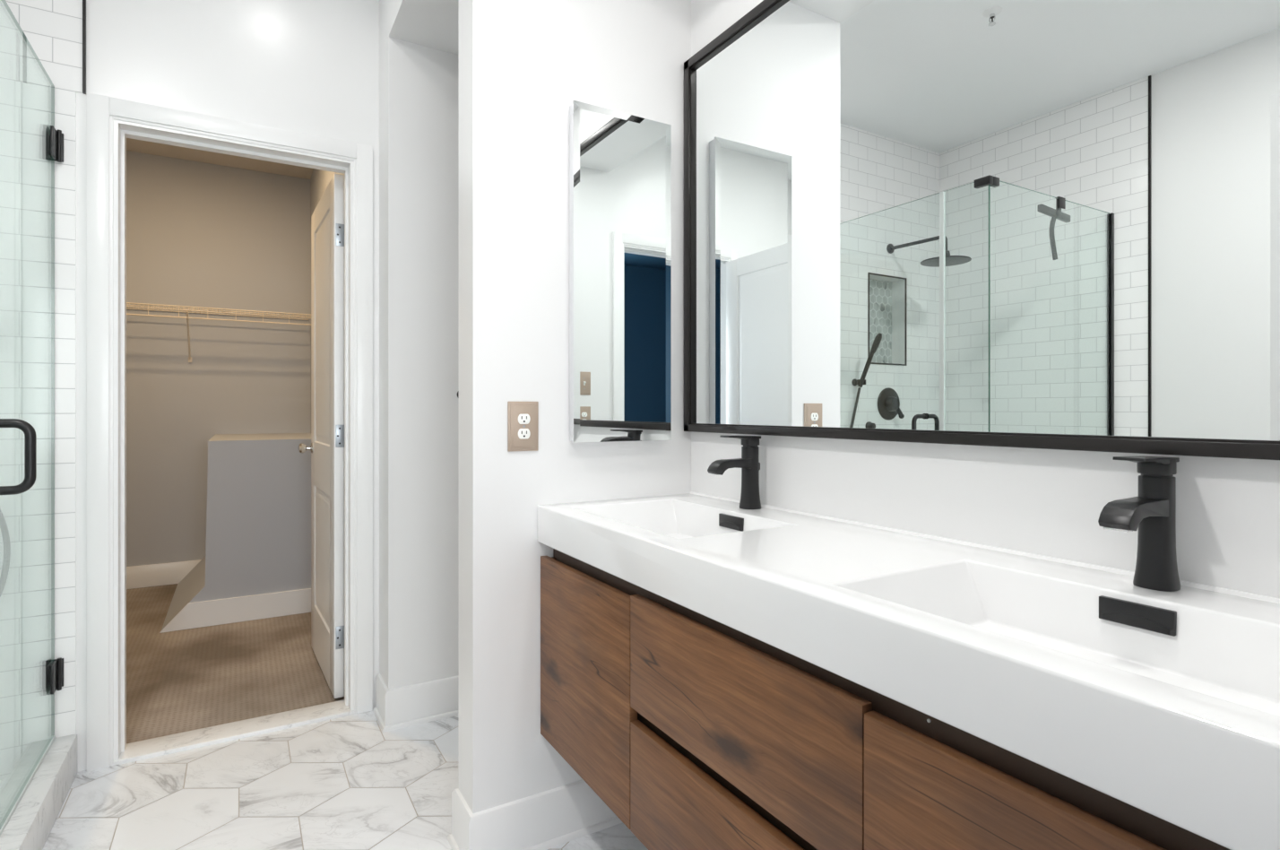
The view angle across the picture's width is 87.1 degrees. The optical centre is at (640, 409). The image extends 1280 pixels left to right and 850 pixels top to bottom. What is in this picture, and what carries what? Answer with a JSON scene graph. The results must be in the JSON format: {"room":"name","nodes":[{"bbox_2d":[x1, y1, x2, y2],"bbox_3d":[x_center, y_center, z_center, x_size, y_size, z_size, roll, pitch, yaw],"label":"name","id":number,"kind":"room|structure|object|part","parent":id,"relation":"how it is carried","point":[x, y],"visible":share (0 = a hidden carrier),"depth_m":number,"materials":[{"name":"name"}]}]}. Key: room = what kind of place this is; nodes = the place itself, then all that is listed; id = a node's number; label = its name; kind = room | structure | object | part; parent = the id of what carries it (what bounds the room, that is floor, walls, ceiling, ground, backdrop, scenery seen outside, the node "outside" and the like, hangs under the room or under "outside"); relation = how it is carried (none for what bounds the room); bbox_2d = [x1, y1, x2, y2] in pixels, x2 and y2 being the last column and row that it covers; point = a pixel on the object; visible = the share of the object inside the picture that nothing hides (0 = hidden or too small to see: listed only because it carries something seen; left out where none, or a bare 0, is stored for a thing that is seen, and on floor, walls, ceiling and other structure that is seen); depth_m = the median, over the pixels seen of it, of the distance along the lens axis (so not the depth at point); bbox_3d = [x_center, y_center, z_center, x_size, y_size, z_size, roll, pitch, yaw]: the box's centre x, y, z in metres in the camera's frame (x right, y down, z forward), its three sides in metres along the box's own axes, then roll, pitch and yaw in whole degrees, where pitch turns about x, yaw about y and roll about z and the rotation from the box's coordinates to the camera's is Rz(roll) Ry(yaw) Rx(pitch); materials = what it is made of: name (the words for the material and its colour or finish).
{"room":"bathroom","nodes":[
{"label":"bathroom","id":0,"kind":"room"},
{"bbox_2d":[0,778,7,788],"bbox_3d":[-2.109,1.170,1.441,1.040,0.060,0.970,0,0,-31],"label":"floor","id":1,"kind":"structure","parent":0,"point":[2,781],"depth_m":2.07,"materials":[{"name":"stone"}]},
{"bbox_2d":[0,0,82,778],"bbox_3d":[-2.327,-0.254,1.927,1.162,2.847,0.101,0,0,-31],"label":"tiled wall","id":2,"kind":"structure","parent":0,"point":[53,29],"depth_m":2.12,"materials":[{"name":"white tile"}]},
{"bbox_2d":[0,0,63,835],"bbox_3d":[-1.661,0.008,1.799,0.193,2.068,0.798,0,0,-31],"label":"shower door","id":3,"kind":"structure","parent":2,"relation":"attached to","point":[52,139],"depth_m":2.11,"materials":[{"name":"clear glass"}]},
{"bbox_3d":[-1.467,0.110,1.569,0.092,0.185,0.029,0,0,-31],"label":"handle","id":4,"kind":"part","parent":3,"relation":"part of","materials":[{"name":"black metal"}]},
{"bbox_2d":[82,0,86,94],"bbox_3d":[-1.799,-1.351,2.182,0.008,0.653,0.011,0,0,-31],"label":"trim","id":5,"kind":"structure","parent":2,"relation":"attached to","point":[83,1],"depth_m":2.18,"materials":[{"name":"black"}]},
{"bbox_3d":[-2.094,-0.162,1.964,0.052,0.042,0.074,0,0,-31],"label":"holder","id":6,"kind":"object","parent":2,"relation":"attached to","visible":0},
{"bbox_2d":[0,508,10,596],"bbox_3d":[-2.033,0.124,1.922,0.321,1.120,0.180,0,0,-31],"label":"shower hose","id":7,"kind":"object","parent":6,"relation":"hanging from","point":[3,523],"visible":1,"depth_m":2.06,"materials":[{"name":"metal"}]},
{"bbox_2d":[126,138,313,179],"bbox_3d":[-2.539,-1.740,3.441,1.940,0.100,2.670,0,0,-31],"label":"ceiling","id":8,"kind":"structure","parent":0,"point":[132,144],"depth_m":4.53,"materials":[{"name":"beige paint"}]},
{"bbox_2d":[75,0,379,771],"bbox_3d":[-1.991,-0.254,2.150,2.167,2.847,0.130,0,0,-31],"label":"wall","id":9,"kind":"structure","parent":0,"point":[305,66],"depth_m":2.40,"materials":[{"name":"white paint"}]},
{"bbox_2d":[86,92,372,771],"bbox_3d":[-1.450,0.073,2.461,0.871,2.194,0.148,0,0,-31],"label":"door frame","id":10,"kind":"structure","parent":9,"relation":"attached to","point":[101,111],"depth_m":2.28,"materials":[{"name":"white paint"}]},
{"bbox_2d":[297,172,344,698],"bbox_3d":[-1.422,0.105,2.991,0.101,2.105,0.725,0,0,-34],"label":"door","id":11,"kind":"structure","parent":10,"relation":"attached to","point":[326,447],"depth_m":2.85,"materials":[{"name":"white paint"}]},
{"bbox_3d":[-1.603,0.185,3.231,0.064,0.054,0.054,0,0,-33],"label":"knob","id":12,"kind":"part","parent":11,"relation":"part of","materials":[{"name":"silver metal"}]},
{"bbox_2d":[112,699,354,765],"bbox_3d":[-1.448,1.164,2.457,0.738,0.016,0.127,0,0,-31],"label":"threshold","id":13,"kind":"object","parent":9,"relation":"attached to","point":[142,749],"depth_m":2.42,"materials":[{"name":"stone"}]},
{"bbox_2d":[126,150,344,566],"bbox_3d":[-2.542,-0.260,3.446,1.940,2.860,2.660,0,0,-31],"label":"wall","id":14,"kind":"structure","parent":0,"point":[199,234],"depth_m":4.60,"materials":[{"name":"grey paint"}]},
{"bbox_2d":[126,559,201,588],"bbox_3d":[-3.447,1.097,4.331,1.085,0.145,0.014,0,0,-31],"label":"baseboard","id":15,"kind":"structure","parent":14,"relation":"attached to","point":[162,574],"depth_m":4.47,"materials":[{"name":"white paint"}]},
{"bbox_2d":[126,302,311,362],"bbox_3d":[-3.085,-0.495,4.372,1.730,0.350,0.310,0,0,-31],"label":"wire shelf","id":16,"kind":"object","parent":14,"relation":"attached to","point":[195,310],"visible":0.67,"depth_m":4.46,"materials":[{"name":"beige metal"}]},
{"bbox_3d":[-3.017,-0.623,4.245,1.718,0.079,0.010,0,0,-31],"label":"rail","id":17,"kind":"part","parent":16,"relation":"part of","materials":[{"name":"white metal"}]},
{"bbox_2d":[126,583,344,743],"bbox_3d":[-2.534,1.196,3.433,1.940,0.048,2.690,0,0,-31],"label":"floor","id":18,"kind":"structure","parent":0,"point":[177,681],"depth_m":3.03,"materials":[{"name":"carpet"}]},
{"bbox_2d":[161,432,311,630],"bbox_3d":[-2.471,0.670,4.246,0.803,1.000,1.155,0,0,-31],"label":"wall","id":19,"kind":"structure","parent":0,"point":[258,515],"depth_m":3.78,"materials":[{"name":"grey paint"}]},
{"bbox_2d":[159,588,311,632],"bbox_3d":[-2.175,1.103,3.742,0.806,0.135,0.015,0,0,-31],"label":"baseboard","id":20,"kind":"structure","parent":19,"relation":"attached to","point":[205,613],"depth_m":3.72,"materials":[{"name":"white paint"}]},
{"bbox_2d":[42,708,648,849],"bbox_3d":[-0.105,1.171,1.432,2.220,0.001,3.070,0,0,-31],"label":"floor","id":21,"kind":"structure","parent":0,"point":[342,782],"depth_m":2.03,"materials":[{"name":"stone"}]},
{"bbox_2d":[0,734,77,849],"bbox_3d":[-2.033,1.107,1.419,1.148,0.127,1.074,0,0,-31],"label":"curb","id":22,"kind":"object","parent":21,"relation":"on","point":[30,825],"visible":0.83,"depth_m":1.86,"materials":[{"name":"stone"}]},
{"bbox_2d":[379,0,458,689],"bbox_3d":[-0.215,-0.254,2.635,1.383,2.847,1.106,0,0,-31],"label":"wall","id":23,"kind":"structure","parent":0,"point":[419,84],"depth_m":2.54,"materials":[{"name":"white paint"}]},
{"bbox_2d":[372,673,458,732],"bbox_3d":[-0.422,1.099,2.863,1.307,0.142,0.204,0,0,-31],"label":"baseboard","id":24,"kind":"structure","parent":23,"relation":"attached to","point":[395,708],"depth_m":2.52,"materials":[{"name":"white paint"}]},
{"bbox_2d":[388,0,458,55],"bbox_3d":[0.324,-1.523,1.628,1.283,0.306,2.730,0,0,-31],"label":"ceiling","id":25,"kind":"structure","parent":0,"point":[429,23],"depth_m":2.39,"materials":[{"name":"white paint"}]},
{"bbox_2d":[458,0,691,812],"bbox_3d":[0.075,-0.253,2.088,1.242,2.846,0.132,0,0,-31],"label":"wall partition","id":26,"kind":"structure","parent":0,"point":[523,64],"depth_m":1.79,"materials":[{"name":"white paint"}]},
{"bbox_2d":[507,401,538,451],"bbox_3d":[-0.307,0.044,1.779,0.085,0.131,0.010,0,0,-31],"label":"wall outlet","id":27,"kind":"object","parent":26,"relation":"attached to","point":[523,417],"visible":1,"depth_m":1.77,"materials":[{"name":"beige plastic"}]},
{"bbox_2d":[518,428,530,438],"bbox_3d":[-0.306,0.064,1.776,0.034,0.027,0.003,0,0,-31],"label":"receptacle","id":28,"kind":"object","parent":27,"relation":"attached to","point":[523,433],"depth_m":1.78,"materials":[{"name":"white plastic"}]},
{"bbox_2d":[518,414,530,423],"bbox_3d":[-0.306,0.025,1.776,0.034,0.027,0.003,0,0,-31],"label":"receptacle","id":29,"kind":"object","parent":27,"relation":"attached to","point":[523,419],"depth_m":1.78,"materials":[{"name":"white plastic"}]},
{"bbox_2d":[447,778,622,849],"bbox_3d":[0.065,1.099,2.082,1.266,0.142,0.180,0,0,-31],"label":"baseboard","id":30,"kind":"structure","parent":26,"relation":"attached to","point":[549,818],"depth_m":1.79,"materials":[{"name":"white paint"}]},
{"bbox_2d":[569,100,671,442],"bbox_3d":[-0.053,-0.373,1.913,0.314,0.924,0.037,0,0,-31],"label":"medicine cabinet","id":31,"kind":"object","parent":26,"relation":"attached to","point":[620,163],"visible":1,"depth_m":1.89,"materials":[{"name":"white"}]},
{"bbox_2d":[691,0,1279,597],"bbox_3d":[0.702,-0.254,1.254,0.120,2.847,1.942,0,0,-31],"label":"wall","id":32,"kind":"structure","parent":0,"point":[1046,502],"depth_m":1.21,"materials":[{"name":"white paint"}]},
{"bbox_2d":[540,548,1230,849],"bbox_3d":[0.343,0.612,1.257,0.492,0.510,1.564,0,0,-31],"label":"vanity cabinet","id":33,"kind":"object","parent":32,"relation":"attached to","point":[697,731],"visible":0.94,"depth_m":1.06,"materials":[{"name":"brown wood"}]},
{"bbox_3d":[-0.136,0.629,1.601,0.019,0.475,0.480,0,0,-31],"label":"door","id":34,"kind":"part","parent":33,"relation":"part of","materials":[{"name":"brown wood"}]},
{"bbox_3d":[0.141,0.754,1.133,0.019,0.225,0.602,0,0,-31],"label":"drawer","id":35,"kind":"part","parent":33,"relation":"part of","materials":[{"name":"brown wood"}]},
{"bbox_3d":[0.141,0.497,1.133,0.019,0.230,0.602,0,0,-31],"label":"drawer","id":36,"kind":"part","parent":33,"relation":"part of","materials":[{"name":"brown wood"}]},
{"bbox_2d":[537,491,1279,849],"bbox_3d":[0.340,0.302,1.254,0.500,0.105,1.572,0,0,-31],"label":"double sink","id":37,"kind":"object","parent":33,"relation":"in","point":[1165,705],"visible":1,"depth_m":0.88,"materials":[{"name":"white ceramic"}]},
{"bbox_2d":[707,435,761,509],"bbox_3d":[0.246,0.161,1.723,0.156,0.189,0.052,0,0,-31],"label":"faucet","id":38,"kind":"object","parent":37,"relation":"on","point":[749,463],"visible":1,"depth_m":1.73,"materials":[{"name":"black metal"}]},
{"bbox_3d":[0.230,0.144,1.714,0.120,0.037,0.038,0,0,-31],"label":"spout","id":39,"kind":"part","parent":38,"relation":"part of","materials":[{"name":"black metal"}]},
{"bbox_3d":[0.259,0.079,1.731,0.103,0.026,0.041,0,0,-31],"label":"lever","id":40,"kind":"part","parent":38,"relation":"part of","materials":[{"name":"black metal"}]},
{"bbox_2d":[1098,456,1180,591],"bbox_3d":[0.705,0.161,0.948,0.156,0.189,0.052,0,0,-31],"label":"faucet","id":41,"kind":"object","parent":37,"relation":"on","point":[1152,513],"visible":1,"depth_m":0.95,"materials":[{"name":"black metal"}]},
{"bbox_3d":[0.690,0.144,0.939,0.120,0.037,0.038,0,0,-31],"label":"spout","id":42,"kind":"part","parent":41,"relation":"part of","materials":[{"name":"black metal"}]},
{"bbox_3d":[0.718,0.079,0.956,0.103,0.026,0.041,0,0,-31],"label":"lever","id":43,"kind":"part","parent":41,"relation":"part of","materials":[{"name":"black metal"}]},
{"bbox_3d":[0.417,0.629,0.668,0.019,0.476,0.475,0,0,-31],"label":"door","id":44,"kind":"part","parent":33,"relation":"part of","materials":[{"name":"brown wood"}]},
{"bbox_2d":[683,0,1279,459],"bbox_3d":[0.535,-0.492,1.387,0.029,1.115,1.532,0,0,-31],"label":"wall mirror","id":45,"kind":"object","parent":32,"relation":"attached to","point":[1043,224],"visible":1,"depth_m":1.22,"materials":[{"name":"black mirror"}]}
]}

